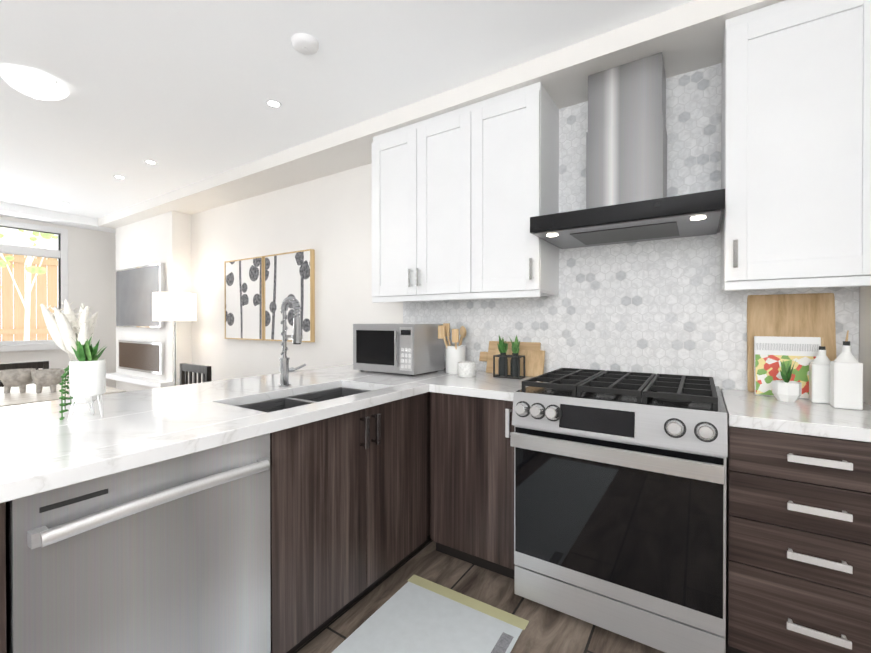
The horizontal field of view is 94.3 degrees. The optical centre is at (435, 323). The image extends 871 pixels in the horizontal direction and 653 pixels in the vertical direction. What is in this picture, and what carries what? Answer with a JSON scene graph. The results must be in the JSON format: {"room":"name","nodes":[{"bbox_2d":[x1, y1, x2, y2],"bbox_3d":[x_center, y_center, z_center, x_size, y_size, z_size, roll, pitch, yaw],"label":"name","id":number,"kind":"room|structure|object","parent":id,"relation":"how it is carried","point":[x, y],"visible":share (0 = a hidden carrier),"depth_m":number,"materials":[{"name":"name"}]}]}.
{"room":"kitchen","nodes":[
{"label":"kitchen","id":0,"kind":"room"},
{"bbox_2d":[0,216,115,387],"bbox_3d":[-5.854,-0.070,3.528,0.100,2.555,5.200,0,0,33],"label":"wall","id":1,"kind":"structure","parent":0,"point":[92,268],"depth_m":5.38,"materials":[{"name":"paint"}]},
{"bbox_2d":[0,219,67,351],"bbox_3d":[-5.398,-0.441,4.148,0.125,1.530,2.480,0,0,33],"label":"window","id":2,"kind":"structure","parent":1,"relation":"in","point":[61,254],"depth_m":4.96,"materials":[{"name":"white wood"}]},
{"bbox_2d":[0,226,59,340],"bbox_3d":[-5.427,-0.441,4.167,0.005,1.390,2.340,0,0,33],"label":"window panel","id":3,"kind":"object","parent":2,"relation":"attached to","point":[29,285],"visible":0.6,"depth_m":4.89,"materials":[{"name":"clear glass"}]},
{"bbox_2d":[115,211,191,391],"bbox_3d":[-3.504,-0.028,4.980,1.550,2.454,0.199,0,0,33],"label":"wall","id":4,"kind":"structure","parent":0,"point":[165,238],"depth_m":4.62,"materials":[{"name":"paint"}]},
{"bbox_2d":[106,372,172,387],"bbox_3d":[-3.591,0.670,4.850,1.550,0.060,0.120,0,0,33],"label":"wall ledge","id":5,"kind":"object","parent":4,"relation":"attached to","point":[145,381],"visible":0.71,"depth_m":4.72,"materials":[{"name":"white paint"}]},
{"bbox_2d":[116,263,164,327],"bbox_3d":[-3.586,-0.323,4.880,1.220,0.725,0.050,0,0,33],"label":"tv","id":6,"kind":"object","parent":4,"relation":"attached to","point":[136,287],"visible":0.96,"depth_m":4.83,"materials":[{"name":"silver metal"}]},
{"bbox_2d":[118,340,163,374],"bbox_3d":[-3.577,0.390,4.888,1.170,0.360,0.034,0,0,33],"label":"fireplace","id":7,"kind":"object","parent":4,"relation":"attached to","point":[144,356],"visible":1,"depth_m":4.82,"materials":[{"name":"silver metal"}]},
{"bbox_2d":[0,0,693,217],"bbox_3d":[-2.504,-1.374,1.335,8.100,0.080,5.400,0,0,33],"label":"ceiling","id":8,"kind":"structure","parent":0,"point":[180,92],"depth_m":2.13,"materials":[{"name":"paint"}]},
{"bbox_2d":[0,68,68,100],"bbox_3d":[-2.192,-1.290,2.216,0.270,0.101,0.275,0,0,33],"label":"dome ceiling light","id":9,"kind":"object","parent":8,"relation":"attached to","point":[34,85],"visible":1,"depth_m":2.16,"materials":[{"name":"white glass"}]},
{"bbox_2d":[0,202,114,232],"bbox_3d":[-5.684,-1.296,3.415,0.299,0.099,5.189,0,0,33],"label":"ceiling beam","id":10,"kind":"structure","parent":8,"relation":"attached to","point":[35,214],"depth_m":4.85,"materials":[{"name":"paint"}]},
{"bbox_2d":[113,175,125,178],"bbox_3d":[-2.894,-1.347,3.703,0.094,0.004,0.094,0,0,33],"label":"recessed light","id":11,"kind":"object","parent":8,"relation":"in","point":[119,176],"visible":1,"depth_m":3.71,"materials":[{"name":"white"}]},
{"bbox_2d":[144,160,157,164],"bbox_3d":[-2.366,-1.345,3.358,0.094,0.004,0.094,0,0,33],"label":"recessed light","id":12,"kind":"object","parent":8,"relation":"in","point":[150,162],"visible":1,"depth_m":3.36,"materials":[{"name":"white"}]},
{"bbox_2d":[265,99,281,107],"bbox_3d":[-0.984,-1.339,2.457,0.094,0.004,0.094,0,0,33],"label":"recessed light","id":13,"kind":"object","parent":8,"relation":"in","point":[273,103],"visible":1,"depth_m":2.45,"materials":[{"name":"white"}]},
{"bbox_2d":[291,33,318,54],"bbox_3d":[-0.618,-1.321,1.919,0.128,0.034,0.128,0,0,33],"label":"smoke detector","id":14,"kind":"object","parent":8,"relation":"attached to","point":[305,43],"visible":0.98,"depth_m":1.89,"materials":[{"name":"white plastic"}]},
{"bbox_2d":[98,0,783,228],"bbox_3d":[-1.295,-1.296,3.429,7.032,0.099,0.369,0,0,33],"label":"ceiling soffit","id":15,"kind":"structure","parent":8,"relation":"attached to","point":[686,37],"depth_m":2.20,"materials":[{"name":"paint"}]},
{"bbox_2d":[294,540,664,652],"bbox_3d":[-2.504,1.260,1.350,8.100,0.080,5.400,0,0,33],"label":"floor","id":16,"kind":"structure","parent":0,"point":[548,630],"depth_m":1.70,"materials":[{"name":"wood"}]},
{"bbox_2d":[0,361,48,386],"bbox_3d":[-3.383,0.769,3.294,0.440,0.880,0.440,0,0,33],"label":"dining chair","id":17,"kind":"object","parent":16,"relation":"on","point":[34,365],"visible":0.17,"depth_m":3.45,"materials":[{"name":"brown wood"}]},
{"bbox_2d":[0,381,125,406],"bbox_3d":[-2.960,0.839,2.433,0.950,0.750,1.520,0,0,33],"label":"dining table","id":18,"kind":"object","parent":16,"relation":"on","point":[14,396],"visible":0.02,"depth_m":2.62,"materials":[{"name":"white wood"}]},
{"bbox_2d":[0,368,35,392],"bbox_3d":[-2.820,0.385,2.728,0.176,0.151,0.176,0,0,33],"label":"bowl","id":19,"kind":"object","parent":18,"relation":"on","point":[21,379],"visible":0.94,"depth_m":2.68,"materials":[{"name":"stone"}]},
{"bbox_2d":[31,368,64,392],"bbox_3d":[-2.615,0.385,2.731,0.167,0.151,0.167,0,0,33],"label":"bowl","id":20,"kind":"object","parent":18,"relation":"on","point":[42,378],"visible":0.94,"depth_m":2.69,"materials":[{"name":"stone"}]},
{"bbox_2d":[152,292,196,385],"bbox_3d":[-2.730,0.441,4.239,0.390,1.525,0.390,0,0,33],"label":"floor lamp","id":21,"kind":"object","parent":16,"relation":"on","point":[174,306],"visible":0.83,"depth_m":4.08,"materials":[{"name":"silver metal"}]},
{"bbox_2d":[179,363,211,384],"bbox_3d":[-2.053,0.770,3.101,0.440,0.880,0.440,0,0,33],"label":"chair","id":22,"kind":"object","parent":16,"relation":"on","point":[205,371],"visible":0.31,"depth_m":3.26,"materials":[{"name":"brown wood"}]},
{"bbox_2d":[340,392,431,558],"bbox_3d":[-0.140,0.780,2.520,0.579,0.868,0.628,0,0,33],"label":"base cabinet","id":23,"kind":"object","parent":16,"relation":"on","point":[349,509],"depth_m":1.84,"materials":[{"name":"brown wood"}]},
{"bbox_2d":[6,433,270,652],"bbox_3d":[-0.922,0.783,1.222,0.637,0.852,0.594,0,0,33],"label":"dishwasher","id":24,"kind":"object","parent":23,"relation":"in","point":[170,556],"visible":0.88,"depth_m":1.03,"materials":[{"name":"metal"}]},
{"bbox_2d":[0,364,455,502],"bbox_3d":[-0.867,0.439,1.721,1.030,0.262,2.779,0,0,33],"label":"countertop","id":25,"kind":"structure","parent":23,"relation":"on","point":[44,447],"depth_m":1.33,"materials":[{"name":"stone"}]},
{"bbox_2d":[40,300,98,402],"bbox_3d":[-1.409,0.106,1.567,0.175,0.404,0.193,0,0,33],"label":"vase","id":26,"kind":"object","parent":25,"relation":"on","point":[65,326],"visible":0.73,"depth_m":1.53,"materials":[{"name":"white ceramic"}]},
{"bbox_2d":[59,337,105,420],"bbox_3d":[-1.163,0.173,1.340,0.113,0.274,0.123,0,0,33],"label":"planter","id":27,"kind":"object","parent":25,"relation":"on","point":[86,373],"visible":1,"depth_m":1.31,"materials":[{"name":"white ceramic"}]},
{"bbox_2d":[278,296,305,386],"bbox_3d":[-0.678,0.085,2.001,0.151,0.441,0.157,0,0,33],"label":"faucet","id":28,"kind":"object","parent":25,"relation":"on","point":[296,336],"visible":1,"depth_m":1.97,"materials":[{"name":"silver metal"}]},
{"bbox_2d":[353,324,443,375],"bbox_3d":[-0.241,0.150,2.582,0.483,0.304,0.352,0,0,33],"label":"microwave","id":29,"kind":"object","parent":25,"relation":"on","point":[412,349],"visible":1,"depth_m":2.44,"materials":[{"name":"metal"}]},
{"bbox_2d":[438,323,466,373],"bbox_3d":[0.127,0.149,2.523,0.151,0.307,0.213,0,0,33],"label":"utensil crock","id":30,"kind":"object","parent":25,"relation":"on","point":[454,354],"visible":0.88,"depth_m":2.46,"materials":[{"name":"white ceramic"}]},
{"bbox_2d":[331,574,528,652],"bbox_3d":[-0.372,1.221,0.999,0.601,0.003,1.922,0,0,33],"label":"floor mat","id":31,"kind":"object","parent":16,"relation":"on","point":[415,614],"visible":1,"depth_m":1.62,"materials":[{"name":"white fabric"}]},
{"bbox_2d":[430,392,514,578],"bbox_3d":[0.335,0.781,2.222,0.496,0.868,0.608,0,0,33],"label":"base cabinet","id":32,"kind":"object","parent":16,"relation":"on","point":[472,455],"depth_m":1.96,"materials":[{"name":"brown wood"}]},
{"bbox_2d":[432,370,538,400],"bbox_3d":[0.349,0.326,2.196,0.449,0.040,0.652,0,0,33],"label":"countertop","id":33,"kind":"structure","parent":32,"relation":"on","point":[483,385],"depth_m":2.02,"materials":[{"name":"stone"}]},
{"bbox_2d":[458,361,475,377],"bbox_3d":[0.181,0.262,2.339,0.104,0.083,0.104,0,0,33],"label":"cup","id":34,"kind":"object","parent":33,"relation":"on","point":[466,369],"visible":1,"depth_m":2.29,"materials":[{"name":"ceramic"}]},
{"bbox_2d":[493,335,524,378],"bbox_3d":[0.421,0.183,2.304,0.158,0.242,0.093,0,0,33],"label":"vases","id":35,"kind":"object","parent":33,"relation":"on","point":[515,357],"visible":1,"depth_m":2.29,"materials":[{"name":"plastic"}]},
{"bbox_2d":[479,341,544,376],"bbox_3d":[0.453,0.206,2.441,0.425,0.196,0.093,0,0,33],"label":"cutting boards","id":36,"kind":"object","parent":33,"relation":"on","point":[533,353],"visible":0.77,"depth_m":2.38,"materials":[{"name":"brown wood"}]},
{"bbox_2d":[510,368,727,652],"bbox_3d":[0.824,0.734,1.813,0.756,0.968,0.742,0,0,33],"label":"range","id":37,"kind":"object","parent":16,"relation":"on","point":[619,502],"visible":1,"depth_m":1.53,"materials":[{"name":"metal"}]},
{"bbox_2d":[726,424,870,652],"bbox_3d":[1.382,0.785,1.539,0.466,0.868,0.608,0,0,33],"label":"base cabinet","id":38,"kind":"object","parent":16,"relation":"on","point":[798,543],"depth_m":1.31,"materials":[{"name":"brown wood"}]},
{"bbox_2d":[721,389,870,441],"bbox_3d":[1.377,0.329,1.528,0.466,0.040,0.649,0,0,33],"label":"countertop","id":39,"kind":"structure","parent":38,"relation":"on","point":[745,409],"depth_m":1.37,"materials":[{"name":"stone"}]},
{"bbox_2d":[772,359,801,401],"bbox_3d":[1.405,0.223,1.617,0.090,0.170,0.090,0,0,33],"label":"succulent pot","id":40,"kind":"object","parent":39,"relation":"on","point":[785,389],"visible":1,"depth_m":1.60,"materials":[{"name":"white ceramic"}]},
{"bbox_2d":[754,336,820,398],"bbox_3d":[1.491,0.181,1.716,0.215,0.255,0.062,0,0,33],"label":"cookbook","id":41,"kind":"object","parent":39,"relation":"on","point":[770,352],"visible":0.69,"depth_m":1.72,"materials":[{"name":"paper"},{"name":"white plastic"}]},
{"bbox_2d":[747,293,835,391],"bbox_3d":[1.550,0.086,1.769,0.295,0.442,0.072,0,0,33],"label":"cutting board","id":42,"kind":"object","parent":39,"relation":"on","point":[797,315],"visible":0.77,"depth_m":1.77,"materials":[{"name":"brown wood"}]},
{"bbox_2d":[809,337,830,403],"bbox_3d":[1.517,0.180,1.586,0.068,0.257,0.062,0,0,33],"label":"bottle","id":43,"kind":"object","parent":39,"relation":"on","point":[819,378],"visible":0.79,"depth_m":1.57,"materials":[{"name":"white ceramic"}]},
{"bbox_2d":[830,330,862,409],"bbox_3d":[1.512,0.166,1.487,0.076,0.285,0.068,0,0,33],"label":"bottle","id":44,"kind":"object","parent":39,"relation":"on","point":[846,378],"visible":1,"depth_m":1.47,"materials":[{"name":"white ceramic"}]},
{"bbox_2d":[191,163,859,390],"bbox_3d":[-1.056,-0.070,3.562,8.100,2.555,0.100,0,0,33],"label":"wall","id":45,"kind":"structure","parent":0,"point":[328,219],"depth_m":3.59,"materials":[{"name":"paint"}]},
{"bbox_2d":[224,256,263,339],"bbox_3d":[-1.904,-0.245,4.028,0.650,0.800,0.040,0,0,33],"label":"picture","id":46,"kind":"object","parent":45,"relation":"attached to","point":[244,295],"visible":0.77,"depth_m":4.00,"materials":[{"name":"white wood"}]},
{"bbox_2d":[264,249,314,341],"bbox_3d":[-1.332,-0.243,3.655,0.665,0.800,0.040,0,0,33],"label":"picture","id":47,"kind":"object","parent":45,"relation":"attached to","point":[287,274],"visible":0.96,"depth_m":3.62,"materials":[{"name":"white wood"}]},
{"bbox_2d":[372,82,558,302],"bbox_3d":[0.135,-0.690,2.487,1.135,1.098,0.384,0,0,33],"label":"upper cabinet","id":48,"kind":"object","parent":45,"relation":"attached to","point":[461,196],"visible":1,"depth_m":2.28,"materials":[{"name":"white wood"}]},
{"bbox_2d":[530,52,724,248],"bbox_3d":[0.899,-0.829,1.918,0.756,0.810,0.490,0,0,33],"label":"range hood","id":49,"kind":"object","parent":45,"relation":"attached to","point":[628,200],"visible":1,"depth_m":1.89,"materials":[{"name":"silver metal"}]},
{"bbox_2d":[403,63,858,389],"bbox_3d":[0.756,-0.468,2.312,2.368,1.543,0.008,0,0,33],"label":"backsplash","id":50,"kind":"structure","parent":45,"relation":"attached to","point":[665,306],"depth_m":2.08,"materials":[{"name":"tile"}]},
{"bbox_2d":[721,0,870,290],"bbox_3d":[1.447,-0.685,1.631,0.466,1.098,0.384,0,0,33],"label":"upper cabinet","id":51,"kind":"object","parent":45,"relation":"attached to","point":[796,136],"visible":1,"depth_m":1.51,"materials":[{"name":"white wood"}]},
{"bbox_2d":[859,286,870,404],"bbox_3d":[1.791,-0.056,1.214,0.564,2.554,0.719,0,0,33],"label":"wall","id":52,"kind":"structure","parent":0,"point":[865,326],"depth_m":1.61,"materials":[{"name":"paint"}]}
]}

